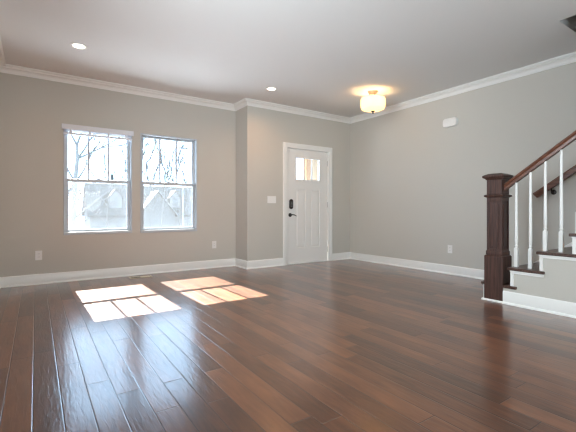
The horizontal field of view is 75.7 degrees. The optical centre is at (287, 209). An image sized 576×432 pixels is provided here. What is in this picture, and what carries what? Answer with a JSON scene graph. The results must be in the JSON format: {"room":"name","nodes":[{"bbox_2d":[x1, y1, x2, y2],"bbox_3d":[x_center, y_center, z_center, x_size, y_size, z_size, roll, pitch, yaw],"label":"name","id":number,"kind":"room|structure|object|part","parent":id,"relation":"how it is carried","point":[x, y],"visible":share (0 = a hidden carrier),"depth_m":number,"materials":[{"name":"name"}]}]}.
{"room":"empty living room","nodes":[
{"label":"empty living room","id":0,"kind":"room"},
{"bbox_2d":[0,72,235,276],"bbox_3d":[-2.331,-0.312,5.453,3.368,2.933,0.160,0,0,-34],"label":"wall","id":1,"kind":"structure","parent":0,"point":[33,111],"depth_m":5.07,"materials":[{"name":"beige paint"}]},
{"bbox_2d":[35,251,41,259],"bbox_3d":[-3.202,0.585,4.758,0.074,0.120,0.008,0,0,-34],"label":"power outlet","id":2,"kind":"object","parent":1,"relation":"attached to","point":[38,254],"visible":1,"depth_m":4.76,"materials":[{"name":"white plastic"}]},
{"bbox_2d":[64,131,131,234],"bbox_3d":[-2.658,-0.402,5.208,0.856,1.475,0.137,0,0,-34],"label":"window","id":3,"kind":"structure","parent":1,"relation":"in","point":[128,182],"depth_m":5.17,"materials":[{"name":"white plastic"}]},
{"bbox_3d":[-2.679,-0.751,5.238,0.820,0.731,0.030,0,0,-34],"label":"sash","id":4,"kind":"part","parent":3,"relation":"part of","materials":[{"name":"clear glass"}]},
{"bbox_3d":[-2.660,-0.064,5.211,0.820,0.720,0.030,0,0,-34],"label":"sash","id":5,"kind":"part","parent":3,"relation":"part of","materials":[{"name":"white plastic"}]},
{"bbox_2d":[62,123,133,140],"bbox_3d":[-2.614,-1.070,5.130,0.893,0.132,0.053,0,0,-34],"label":"window blind","id":6,"kind":"object","parent":3,"relation":"attached to","point":[68,128],"visible":1,"depth_m":5.10,"materials":[{"name":"white plastic"}]},
{"bbox_3d":[-2.614,-1.017,5.130,0.853,0.026,0.044,0,0,-34],"label":"rail","id":7,"kind":"part","parent":6,"relation":"part of","materials":[{"name":"white plastic"}]},
{"bbox_2d":[0,258,234,287],"bbox_3d":[-2.212,0.889,5.420,3.208,0.130,0.028,0,0,-34],"label":"baseboard","id":8,"kind":"structure","parent":1,"relation":"attached to","point":[35,279],"depth_m":5.20,"materials":[{"name":"white paint"}]},
{"bbox_2d":[0,64,234,110],"bbox_3d":[-2.197,-1.732,5.398,3.208,0.093,0.082,0,0,-34],"label":"trim","id":9,"kind":"structure","parent":1,"relation":"attached to","point":[8,68],"depth_m":5.19,"materials":[{"name":"white paint"}]},
{"bbox_2d":[140,133,196,232],"bbox_3d":[-1.852,-0.397,5.757,0.866,1.476,0.137,0,0,-34],"label":"window","id":10,"kind":"structure","parent":1,"relation":"in","point":[193,142],"depth_m":5.77,"materials":[{"name":"white plastic"}]},
{"bbox_3d":[-1.873,-0.750,5.787,0.830,0.727,0.030,0,0,-34],"label":"sash","id":11,"kind":"part","parent":10,"relation":"part of","materials":[{"name":"clear glass"}]},
{"bbox_3d":[-1.854,-0.061,5.760,0.830,0.725,0.030,0,0,-34],"label":"sash","id":12,"kind":"part","parent":10,"relation":"part of","materials":[{"name":"white plastic"}]},
{"bbox_2d":[236,108,242,259],"bbox_3d":[-0.799,-0.312,6.337,0.160,2.933,0.422,0,0,-34],"label":"wall","id":13,"kind":"structure","parent":0,"point":[239,113],"depth_m":6.22,"materials":[{"name":"beige paint"}]},
{"bbox_2d":[233,98,246,110],"bbox_3d":[-0.786,-1.732,6.103,0.082,0.093,0.504,0,0,-34],"label":"trim","id":14,"kind":"structure","parent":13,"relation":"attached to","point":[242,103],"depth_m":6.10,"materials":[{"name":"white paint"}]},
{"bbox_2d":[235,258,246,268],"bbox_3d":[-0.779,0.889,6.140,0.028,0.130,0.450,0,0,-34],"label":"baseboard","id":15,"kind":"structure","parent":13,"relation":"attached to","point":[240,263],"depth_m":6.13,"materials":[{"name":"white paint"}]},
{"bbox_2d":[0,259,575,431],"bbox_3d":[1.343,1.054,2.208,5.795,0.200,9.660,0,0,-34],"label":"floor","id":16,"kind":"structure","parent":0,"point":[346,345],"depth_m":2.44,"materials":[{"name":"brown wood"}]},
{"bbox_2d":[128,275,152,278],"bbox_3d":[-2.087,0.950,5.247,0.300,0.006,0.120,0,0,-34],"label":"floor vent","id":17,"kind":"object","parent":16,"relation":"in","point":[147,275],"visible":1,"depth_m":5.22,"materials":[{"name":"beige metal"}]},
{"bbox_2d":[481,233,575,302],"bbox_3d":[3.069,0.133,3.502,1.164,1.642,1.940,0,0,-34],"label":"staircase","id":18,"kind":"structure","parent":16,"relation":"on","point":[552,276],"depth_m":3.45,"materials":[{"name":"brown wood"}]},
{"bbox_3d":[2.311,0.614,3.596,0.008,0.011,0.302,0,0,-34],"label":"cove moulding","id":19,"kind":"part","parent":18,"relation":"part of","materials":[{"name":"white paint"}]},
{"bbox_2d":[481,130,575,302],"bbox_3d":[2.465,0.014,3.573,0.221,1.881,1.092,0,0,-34],"label":"stair railing","id":20,"kind":"object","parent":18,"relation":"on","point":[498,258],"visible":1,"depth_m":3.82,"materials":[{"name":"brown wood"}]},
{"bbox_3d":[2.137,0.946,3.872,0.016,0.017,0.228,0,0,-34],"label":"shoe moulding","id":21,"kind":"part","parent":20,"relation":"part of","materials":[{"name":"white paint"}]},
{"bbox_3d":[2.224,0.715,3.928,0.190,0.477,0.190,0,0,-34],"label":"newel post","id":22,"kind":"part","parent":20,"relation":"part of","materials":[{"name":"brown wood"}]},
{"bbox_3d":[2.224,0.159,3.928,0.150,0.440,0.150,0,0,-34],"label":"newel panel","id":23,"kind":"part","parent":20,"relation":"part of","materials":[{"name":"brown wood"}]},
{"bbox_3d":[2.517,-0.564,3.490,0.062,0.725,0.897,0,0,-34],"label":"handrail","id":24,"kind":"part","parent":20,"relation":"part of","materials":[{"name":"brown wood"}]},
{"bbox_3d":[2.458,0.428,3.381,0.008,0.011,0.302,0,0,-34],"label":"cove moulding","id":25,"kind":"part","parent":18,"relation":"part of","materials":[{"name":"white paint"}]},
{"bbox_2d":[0,0,575,117],"bbox_3d":[1.277,-1.919,2.163,5.635,0.280,9.660,0,0,-34],"label":"ceiling","id":26,"kind":"structure","parent":0,"point":[325,56],"depth_m":3.98,"materials":[{"name":"paint"}]},
{"bbox_2d":[69,42,87,49],"bbox_3d":[-2.269,-1.775,4.020,0.176,0.006,0.176,0,0,-34],"label":"recessed light","id":27,"kind":"object","parent":26,"relation":"in","point":[80,46],"visible":1,"depth_m":4.02,"materials":[{"name":"white plastic"}]},
{"bbox_2d":[265,87,276,90],"bbox_3d":[-0.244,-1.775,5.441,0.176,0.006,0.176,0,0,-34],"label":"recessed light","id":28,"kind":"object","parent":26,"relation":"in","point":[267,88],"visible":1,"depth_m":5.42,"materials":[{"name":"white"}]},
{"bbox_2d":[360,90,385,113],"bbox_3d":[1.276,-1.609,5.566,0.370,0.338,0.370,0,0,-34],"label":"ceiling fixture","id":29,"kind":"object","parent":26,"relation":"attached to","point":[370,103],"visible":1,"depth_m":5.44,"materials":[{"name":"white glass"}]},
{"bbox_2d":[243,106,349,260],"bbox_3d":[0.236,-0.312,6.689,2.267,2.933,0.160,0,0,-34],"label":"wall","id":30,"kind":"structure","parent":0,"point":[265,131],"depth_m":6.29,"materials":[{"name":"beige paint"}]},
{"bbox_2d":[267,196,275,202],"bbox_3d":[-0.272,-0.174,6.238,0.170,0.120,0.012,0,0,-34],"label":"light switch","id":31,"kind":"object","parent":30,"relation":"attached to","point":[270,199],"visible":1,"depth_m":6.23,"materials":[{"name":"white plastic"}]},
{"bbox_2d":[245,98,349,123],"bbox_3d":[0.270,-1.732,6.565,2.349,0.093,0.082,0,0,-34],"label":"trim","id":32,"kind":"structure","parent":30,"relation":"attached to","point":[250,102],"depth_m":6.47,"materials":[{"name":"white paint"}]},
{"bbox_2d":[247,252,349,268],"bbox_3d":[0.277,0.889,6.603,2.295,0.130,0.028,0,0,-34],"label":"baseboard","id":33,"kind":"structure","parent":30,"relation":"attached to","point":[253,264],"depth_m":6.24,"materials":[{"name":"white paint"}]},
{"bbox_2d":[283,142,331,264],"bbox_3d":[0.334,-0.107,6.734,1.110,2.122,0.174,0,0,-34],"label":"door","id":34,"kind":"structure","parent":30,"relation":"in","point":[307,235],"depth_m":6.69,"materials":[{"name":"white paint"}]},
{"bbox_2d":[289,199,292,208],"bbox_3d":[0.059,-0.101,6.475,0.072,0.174,0.028,0,0,-34],"label":"keypad lock","id":35,"kind":"object","parent":34,"relation":"attached to","point":[290,200],"visible":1,"depth_m":6.46,"materials":[{"name":"brown metal"}]},
{"bbox_3d":[0.225,0.152,6.613,0.174,1.011,0.006,0,0,-34],"label":"panel","id":36,"kind":"part","parent":34,"relation":"part of","materials":[{"name":"white paint"}]},
{"bbox_3d":[0.365,-0.730,6.695,0.578,0.432,0.010,0,0,-34],"label":"pane frame","id":37,"kind":"part","parent":34,"relation":"part of","materials":[{"name":"clear glass"}]},
{"bbox_3d":[0.493,0.152,6.795,0.178,1.011,0.006,0,0,-34],"label":"panel","id":38,"kind":"part","parent":34,"relation":"part of","materials":[{"name":"white paint"}]},
{"bbox_2d":[350,62,575,269],"bbox_3d":[3.792,-1.246,3.618,0.160,4.800,9.238,0,0,-34],"label":"wall","id":39,"kind":"structure","parent":0,"point":[418,188],"depth_m":5.36,"materials":[{"name":"beige paint"}]},
{"bbox_2d":[350,252,483,279],"bbox_3d":[2.095,0.889,5.946,0.028,0.130,3.158,0,0,-34],"label":"baseboard","id":40,"kind":"structure","parent":39,"relation":"attached to","point":[433,267],"depth_m":5.88,"materials":[{"name":"white paint"}]},
{"bbox_2d":[448,245,451,252],"bbox_3d":[2.406,0.583,5.505,0.008,0.120,0.074,0,0,-34],"label":"power outlet","id":41,"kind":"object","parent":39,"relation":"attached to","point":[449,246],"visible":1,"depth_m":5.50,"materials":[{"name":"white plastic"}]},
{"bbox_2d":[443,117,457,127],"bbox_3d":[2.397,-1.294,5.482,0.049,0.128,0.224,0,0,-34],"label":"door chime","id":42,"kind":"object","parent":39,"relation":"attached to","point":[449,122],"visible":1,"depth_m":5.45,"materials":[{"name":"white plastic"}]},
{"bbox_2d":[350,51,575,123],"bbox_3d":[2.266,-1.732,5.646,0.082,0.093,3.848,0,0,-34],"label":"trim","id":43,"kind":"structure","parent":39,"relation":"attached to","point":[569,58],"depth_m":5.10,"materials":[{"name":"white paint"}]},
{"bbox_2d":[533,165,575,197],"bbox_3d":[3.436,-0.704,3.914,0.094,1.116,1.508,0,0,-34],"label":"wall handrail","id":44,"kind":"object","parent":39,"relation":"attached to","point":[571,171],"visible":1,"depth_m":4.33,"materials":[{"name":"brown wood"}]},
{"bbox_3d":[4.033,-0.313,1.183,0.100,2.933,4.620,0,0,-34],"label":"wall","id":45,"kind":"structure","parent":0,"visible":0},
{"bbox_2d":[502,291,575,317],"bbox_3d":[2.722,0.889,2.996,0.028,0.130,1.893,0,0,-34],"label":"baseboard","id":46,"kind":"structure","parent":45,"relation":"attached to","point":[558,307],"depth_m":3.50,"materials":[{"name":"white paint"}]},
{"bbox_3d":[-0.986,-0.313,0.623,0.160,2.933,9.340,0,0,-34],"label":"wall","id":47,"kind":"structure","parent":0,"visible":0},
{"bbox_2d":[0,38,5,68],"bbox_3d":[-0.886,-1.732,0.691,0.082,0.093,9.340,0,0,-34],"label":"trim","id":48,"kind":"structure","parent":47,"relation":"attached to","point":[2,58],"depth_m":4.27,"materials":[{"name":"white paint"}]},
{"label":"outside","id":49,"kind":"structure","parent":0,"visible":0},
{"bbox_2d":[68,219,83,229],"bbox_3d":[-25.988,2.429,82.666,170.000,1.850,154.060,0,0,-34],"label":"ground","id":50,"kind":"structure","parent":49,"point":[78,221],"depth_m":82.14,"materials":[{"name":"white snow"}]},
{"bbox_2d":[68,184,106,228],"bbox_3d":[-17.279,0.088,29.720,4.955,5.232,1.767,0,0,-20],"label":"bare tree","id":51,"kind":"object","parent":50,"relation":"on","point":[70,186],"visible":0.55,"depth_m":30.25,"materials":[{"name":"grey plant"}]},
{"bbox_2d":[81,174,126,228],"bbox_3d":[-25.829,-0.996,53.181,6.000,8.300,7.700,0,0,-34],"label":"house","id":52,"kind":"structure","parent":50,"relation":"on","point":[94,222],"depth_m":50.78,"materials":[{"name":"white"}]},
{"bbox_3d":[-24.926,1.804,49.453,1.000,1.300,0.019,0,0,-34],"label":"pane","id":53,"kind":"part","parent":52,"relation":"part of","materials":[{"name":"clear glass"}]},
{"bbox_3d":[-23.066,1.904,50.718,0.900,1.300,0.019,0,0,-34],"label":"pane","id":54,"kind":"part","parent":52,"relation":"part of","materials":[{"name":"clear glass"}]},
{"bbox_2d":[68,134,145,228],"bbox_3d":[-7.639,-1.926,14.455,4.518,7.862,2.868,0,0,-34],"label":"bare tree","id":55,"kind":"object","parent":50,"relation":"on","point":[73,216],"visible":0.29,"depth_m":14.02,"materials":[{"name":"grey plant"}]},
{"bbox_2d":[70,150,152,228],"bbox_3d":[-12.166,-0.727,25.998,5.581,6.463,2.094,0,0,-43],"label":"bare tree","id":56,"kind":"object","parent":50,"relation":"on","point":[95,184],"visible":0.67,"depth_m":25.83,"materials":[{"name":"grey plant"}]},
{"bbox_2d":[119,137,165,209],"bbox_3d":[-8.294,-1.518,20.910,1.138,7.644,3.015,0,0,32],"label":"bare tree","id":57,"kind":"object","parent":50,"relation":"on","point":[146,144],"visible":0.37,"depth_m":21.20,"materials":[{"name":"grey plant"}]},
{"bbox_2d":[143,140,187,226],"bbox_3d":[-5.634,-1.164,17.304,2.582,6.339,1.096,0,0,-34],"label":"bare tree","id":58,"kind":"object","parent":50,"relation":"on","point":[157,151],"visible":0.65,"depth_m":17.12,"materials":[{"name":"grey plant"}]},
{"bbox_2d":[144,186,191,227],"bbox_3d":[-18.959,-0.236,57.128,9.800,6.780,8.900,0,0,-34],"label":"house","id":59,"kind":"structure","parent":50,"relation":"on","point":[152,213],"depth_m":53.84,"materials":[{"name":"white"}]},
{"bbox_3d":[-18.628,1.954,52.285,1.200,1.200,0.019,0,0,-34],"label":"pane","id":60,"kind":"part","parent":59,"relation":"part of","materials":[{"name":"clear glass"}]},
{"bbox_3d":[-16.575,1.804,55.133,0.800,1.100,0.019,0,0,-34],"label":"pane","id":61,"kind":"part","parent":59,"relation":"part of","materials":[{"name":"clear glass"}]},
{"bbox_3d":[-15.086,1.854,56.145,1.000,1.200,0.019,0,0,-34],"label":"pane","id":62,"kind":"part","parent":59,"relation":"part of","materials":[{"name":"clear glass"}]},
{"bbox_2d":[158,151,191,226],"bbox_3d":[-5.734,-0.512,19.859,2.647,5.332,1.460,0,0,-34],"label":"bare tree","id":63,"kind":"object","parent":50,"relation":"on","point":[179,217],"visible":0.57,"depth_m":19.63,"materials":[{"name":"grey plant"}]},
{"bbox_2d":[177,145,188,226],"bbox_3d":[-7.088,-1.006,25.002,0.680,6.760,0.408,0,0,-34],"label":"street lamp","id":64,"kind":"object","parent":50,"relation":"on","point":[179,147],"visible":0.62,"depth_m":24.98,"materials":[{"name":"metal"}]},
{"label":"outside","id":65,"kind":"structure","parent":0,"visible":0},
{"bbox_2d":[305,159,317,179],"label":"door window","id":66,"kind":"structure","parent":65,"point":[307,161],"depth_m":8.12,"materials":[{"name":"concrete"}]},
{"bbox_3d":[0.421,-0.256,8.147,0.130,2.478,0.130,0,0,-34],"label":"post","id":67,"kind":"part","parent":66,"relation":"part of","materials":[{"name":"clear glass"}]},
{"bbox_3d":[0.669,-0.256,8.316,0.190,2.478,0.190,0,0,-34],"label":"post","id":68,"kind":"part","parent":66,"relation":"part of","materials":[{"name":"beige"}]}
]}

